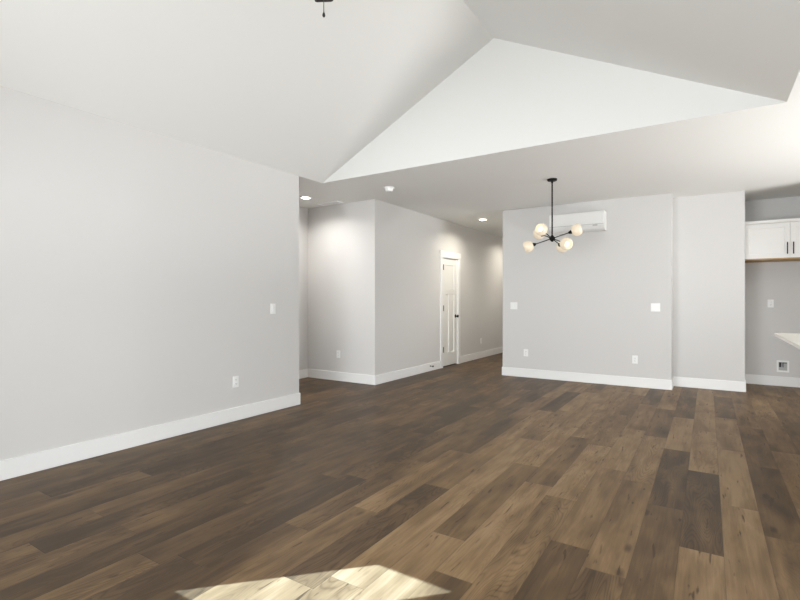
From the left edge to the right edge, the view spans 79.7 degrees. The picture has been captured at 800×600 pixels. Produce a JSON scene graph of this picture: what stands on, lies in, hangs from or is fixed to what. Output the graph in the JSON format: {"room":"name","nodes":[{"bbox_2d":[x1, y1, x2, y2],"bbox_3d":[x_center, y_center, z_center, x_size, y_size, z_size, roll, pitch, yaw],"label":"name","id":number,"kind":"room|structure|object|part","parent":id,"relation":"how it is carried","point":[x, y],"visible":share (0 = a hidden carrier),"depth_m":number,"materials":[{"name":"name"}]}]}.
{"room":"empty living room","nodes":[
{"label":"empty living room","id":0,"kind":"room"},
{"bbox_2d":[0,86,298,460],"bbox_3d":[-2.637,-0.147,3.648,0.120,2.800,5.090,0,0,33],"label":"wall","id":1,"kind":"structure","parent":0,"point":[142,271],"depth_m":4.08,"materials":[{"name":"grey paint"}]},
{"bbox_2d":[0,393,299,480],"bbox_3d":[-2.551,1.183,3.659,0.012,0.138,5.002,0,0,33],"label":"baseboard","id":2,"kind":"structure","parent":1,"relation":"attached to","point":[34,462],"depth_m":4.07,"materials":[{"name":"white paint"}]},
{"bbox_2d":[233,376,238,387],"bbox_3d":[-1.704,0.850,4.981,0.009,0.116,0.072,0,0,33],"label":"wall outlet","id":3,"kind":"object","parent":1,"relation":"attached to","point":[235,378],"visible":1,"depth_m":4.97,"materials":[{"name":"white plastic"}]},
{"bbox_2d":[271,304,275,313],"bbox_3d":[-1.429,0.099,5.408,0.012,0.116,0.072,0,0,33],"label":"light switch","id":4,"kind":"object","parent":1,"relation":"attached to","point":[273,306],"visible":1,"depth_m":5.41,"materials":[{"name":"white plastic"}]},
{"bbox_2d":[299,207,307,369],"bbox_3d":[-1.969,-0.117,7.170,0.120,2.740,1.800,0,0,33],"label":"wall","id":5,"kind":"structure","parent":0,"point":[303,212],"depth_m":7.71,"materials":[{"name":"grey paint"}]},
{"bbox_2d":[299,369,307,378],"bbox_3d":[-1.916,1.183,7.129,0.012,0.138,1.548,0,0,33],"label":"baseboard","id":6,"kind":"structure","parent":5,"relation":"attached to","point":[303,373],"depth_m":7.69,"materials":[{"name":"white paint"}]},
{"bbox_2d":[308,200,367,374],"bbox_3d":[-0.951,-0.117,7.515,1.220,2.740,0.120,0,0,33],"label":"wall","id":7,"kind":"structure","parent":0,"point":[338,233],"depth_m":7.45,"materials":[{"name":"grey paint"}]},
{"bbox_2d":[308,369,375,384],"bbox_3d":[-0.931,1.183,7.423,1.352,0.138,0.012,0,0,33],"label":"baseboard","id":8,"kind":"structure","parent":7,"relation":"attached to","point":[313,373],"depth_m":7.39,"materials":[{"name":"white paint"}]},
{"bbox_2d":[0,353,799,599],"bbox_3d":[2.666,1.252,5.249,10.340,0.001,16.278,0,0,33],"label":"floor","id":9,"kind":"structure","parent":0,"point":[469,480],"depth_m":3.00,"materials":[{"name":"brown wood"}]},
{"bbox_2d":[774,333,799,348],"bbox_3d":[3.674,0.795,3.574,1.178,0.915,2.485,0,0,33],"label":"kitchen island","id":10,"kind":"object","parent":9,"relation":"on","point":[793,339],"visible":1,"depth_m":4.32,"materials":[{"name":"beige stone"}]},
{"bbox_2d":[0,0,799,237],"bbox_3d":[2.655,-2.130,5.247,10.000,1.285,13.500,0,0,33],"label":"ceiling","id":11,"kind":"structure","parent":0,"point":[283,85],"depth_m":4.17,"materials":[{"name":"white paint"}]},
{"bbox_2d":[299,196,311,198],"bbox_3d":[-1.365,-1.480,6.943,0.180,0.016,0.180,0,0,33],"label":"recessed light","id":12,"kind":"object","parent":11,"relation":"in","point":[301,197],"visible":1,"depth_m":6.91,"materials":[{"name":"white plastic"}]},
{"bbox_2d":[315,0,332,16],"bbox_3d":[-0.438,-2.143,2.684,1.261,1.078,1.238,0,0,33],"label":"ceiling fan","id":13,"kind":"object","parent":11,"relation":"hanging from","point":[323,1],"visible":1,"depth_m":3.34,"materials":[{"name":"brown metal"}]},
{"bbox_3d":[-0.497,-2.092,3.135,0.134,0.024,0.460,0,0,-9],"label":"blade","id":14,"kind":"part","parent":13,"relation":"part of","materials":[{"name":"brown metal"}]},
{"bbox_2d":[317,201,342,205],"bbox_3d":[-1.073,-1.482,7.343,0.400,0.012,0.150,0,0,33],"label":"ceiling vent","id":15,"kind":"object","parent":11,"relation":"in","point":[330,202],"visible":1,"depth_m":7.34,"materials":[{"name":"white plastic"}]},
{"bbox_2d":[384,186,393,191],"bbox_3d":[-0.145,-1.460,6.352,0.144,0.054,0.144,0,0,33],"label":"smoke detector","id":16,"kind":"object","parent":11,"relation":"attached to","point":[388,188],"visible":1,"depth_m":6.31,"materials":[{"name":"white plastic"}]},
{"bbox_2d":[523,178,582,252],"bbox_3d":[1.871,-1.038,5.899,0.625,0.898,0.667,0,0,-16],"label":"chandelier","id":17,"kind":"object","parent":11,"relation":"hanging from","point":[541,229],"visible":1,"depth_m":5.84,"materials":[{"name":"white glass"}]},
{"bbox_3d":[1.599,-0.665,5.982,0.142,0.147,0.147,0,0,33],"label":"lamp shade","id":18,"kind":"part","parent":17,"relation":"part of","materials":[{"name":"white glass"}]},
{"bbox_3d":[1.787,-0.853,6.154,0.148,0.147,0.147,0,0,33],"label":"lamp shade","id":19,"kind":"part","parent":17,"relation":"part of","materials":[{"name":"white glass"}]},
{"bbox_3d":[1.682,-0.838,5.703,0.147,0.147,0.139,0,0,33],"label":"lamp shade","id":20,"kind":"part","parent":17,"relation":"part of","materials":[{"name":"white glass"}]},
{"bbox_3d":[1.871,-1.109,5.899,0.017,0.704,0.018,0,0,33],"label":"rod","id":21,"kind":"part","parent":17,"relation":"part of","materials":[{"name":"black metal"}]},
{"bbox_3d":[2.061,-0.677,6.095,0.147,0.147,0.139,0,0,33],"label":"lamp shade","id":22,"kind":"part","parent":17,"relation":"part of","materials":[{"name":"white glass"}]},
{"bbox_3d":[1.956,-0.662,5.644,0.148,0.147,0.148,0,0,33],"label":"lamp shade","id":23,"kind":"part","parent":17,"relation":"part of","materials":[{"name":"white glass"}]},
{"bbox_3d":[2.143,-0.850,5.816,0.142,0.147,0.147,0,0,33],"label":"lamp shade","id":24,"kind":"part","parent":17,"relation":"part of","materials":[{"name":"white glass"}]},
{"bbox_2d":[368,199,502,375],"bbox_3d":[1.404,-0.117,9.942,0.120,2.740,6.750,0,0,33],"label":"wall","id":25,"kind":"structure","parent":0,"point":[405,245],"depth_m":8.16,"materials":[{"name":"grey paint"}]},
{"bbox_2d":[376,361,439,384],"bbox_3d":[0.186,1.183,7.924,0.012,0.138,2.037,0,0,33],"label":"baseboard","id":26,"kind":"structure","parent":25,"relation":"attached to","point":[386,377],"depth_m":7.79,"materials":[{"name":"white paint"}]},
{"bbox_2d":[440,250,460,367],"bbox_3d":[0.930,0.169,9.147,0.183,2.167,0.850,0,0,33],"label":"door","id":27,"kind":"structure","parent":25,"relation":"in","point":[448,266],"depth_m":9.12,"materials":[{"name":"white paint"}]},
{"bbox_2d":[460,347,502,362],"bbox_3d":[2.200,1.183,11.061,0.012,0.138,3.767,0,0,33],"label":"baseboard","id":28,"kind":"structure","parent":25,"relation":"attached to","point":[473,356],"depth_m":10.32,"materials":[{"name":"white paint"}]},
{"bbox_2d":[323,38,786,184],"bbox_3d":[0.985,-2.070,4.894,4.630,1.165,0.100,0,0,33],"label":"wall","id":29,"kind":"structure","parent":0,"point":[508,97],"depth_m":4.67,"materials":[{"name":"white paint"}]},
{"bbox_2d":[503,193,672,379],"bbox_3d":[4.052,-0.117,9.374,2.452,2.740,4.845,0,0,33],"label":"wall","id":30,"kind":"structure","parent":0,"point":[586,307],"depth_m":7.22,"materials":[{"name":"grey paint"}]},
{"bbox_2d":[510,302,516,308],"bbox_3d":[1.872,0.095,7.888,0.117,0.116,0.012,0,0,33],"label":"light switch","id":31,"kind":"object","parent":30,"relation":"attached to","point":[513,305],"visible":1,"depth_m":7.89,"materials":[{"name":"white plastic"}]},
{"bbox_2d":[549,210,605,234],"bbox_3d":[2.680,-1.167,7.250,0.787,0.282,0.212,0,0,33],"label":"air conditioner","id":32,"kind":"object","parent":30,"relation":"attached to","point":[593,221],"visible":0.82,"depth_m":7.13,"materials":[{"name":"white plastic"}]},
{"bbox_3d":[2.625,-1.206,7.164,0.779,0.178,0.008,0,0,33],"label":"panel","id":33,"kind":"part","parent":32,"relation":"part of","materials":[{"name":"white plastic"}]},
{"bbox_2d":[502,367,671,389],"bbox_3d":[2.745,1.183,7.327,2.464,0.138,0.012,0,0,33],"label":"baseboard","id":34,"kind":"structure","parent":30,"relation":"attached to","point":[508,371],"depth_m":7.24,"materials":[{"name":"white paint"}]},
{"bbox_2d":[632,355,637,363],"bbox_3d":[3.388,0.860,6.916,0.072,0.116,0.009,0,0,33],"label":"wall outlet","id":35,"kind":"object","parent":30,"relation":"attached to","point":[634,358],"visible":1,"depth_m":6.92,"materials":[{"name":"white plastic"}]},
{"bbox_2d":[651,303,659,311],"bbox_3d":[3.608,0.104,6.774,0.117,0.116,0.012,0,0,33],"label":"light switch","id":36,"kind":"object","parent":30,"relation":"attached to","point":[655,307],"visible":1,"depth_m":6.77,"materials":[{"name":"white plastic"}]},
{"bbox_2d":[673,191,744,381],"bbox_3d":[4.598,-0.117,7.164,0.853,2.740,0.965,0,0,33],"label":"wall","id":37,"kind":"structure","parent":0,"point":[709,229],"depth_m":6.75,"materials":[{"name":"grey paint"}]},
{"bbox_2d":[674,377,745,391],"bbox_3d":[4.339,1.183,6.750,0.865,0.138,0.012,0,0,33],"label":"baseboard","id":38,"kind":"structure","parent":37,"relation":"attached to","point":[738,386],"depth_m":6.73,"materials":[{"name":"white paint"}]},
{"bbox_2d":[745,196,799,377],"bbox_3d":[6.815,-0.117,6.243,3.875,2.740,0.120,0,0,33],"label":"wall","id":39,"kind":"structure","parent":0,"point":[779,282],"depth_m":7.04,"materials":[{"name":"grey paint"}]},
{"bbox_2d":[768,300,773,306],"bbox_3d":[5.446,0.051,7.045,0.072,0.116,0.009,0,0,33],"label":"wall outlet","id":40,"kind":"object","parent":39,"relation":"attached to","point":[770,302],"visible":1,"depth_m":7.04,"materials":[{"name":"white plastic"}]},
{"bbox_2d":[745,218,799,262],"bbox_3d":[5.411,-0.827,6.698,1.020,0.539,0.631,0,0,33],"label":"upper cabinet","id":41,"kind":"object","parent":39,"relation":"attached to","point":[778,240],"visible":0.79,"depth_m":6.58,"materials":[{"name":"white paint"}]},
{"bbox_3d":[5.051,-0.810,6.609,0.506,0.473,0.020,0,0,33],"label":"door","id":42,"kind":"part","parent":41,"relation":"part of","materials":[{"name":"white paint"}]},
{"bbox_3d":[5.262,-1.075,6.466,1.020,0.044,0.033,0,0,33],"label":"crown trim","id":43,"kind":"part","parent":41,"relation":"part of","materials":[{"name":"white paint"}]},
{"bbox_3d":[5.423,-0.567,6.717,1.016,0.018,0.581,0,0,33],"label":"panel","id":44,"kind":"part","parent":41,"relation":"part of","materials":[{"name":"brown wood"}]},
{"bbox_3d":[5.480,-0.810,6.333,0.506,0.473,0.020,0,0,33],"label":"door","id":45,"kind":"part","parent":41,"relation":"part of","materials":[{"name":"white paint"}]},
{"bbox_2d":[745,374,799,386],"bbox_3d":[5.589,1.183,6.952,1.045,0.138,0.012,0,0,33],"label":"baseboard","id":46,"kind":"structure","parent":39,"relation":"attached to","point":[750,379],"depth_m":7.03,"materials":[{"name":"white paint"}]},
{"bbox_2d":[777,360,788,372],"bbox_3d":[5.561,0.965,6.963,0.142,0.168,0.022,0,0,33],"label":"water supply box","id":47,"kind":"object","parent":39,"relation":"attached to","point":[782,366],"visible":1,"depth_m":6.96,"materials":[{"name":"white plastic"}]}
]}

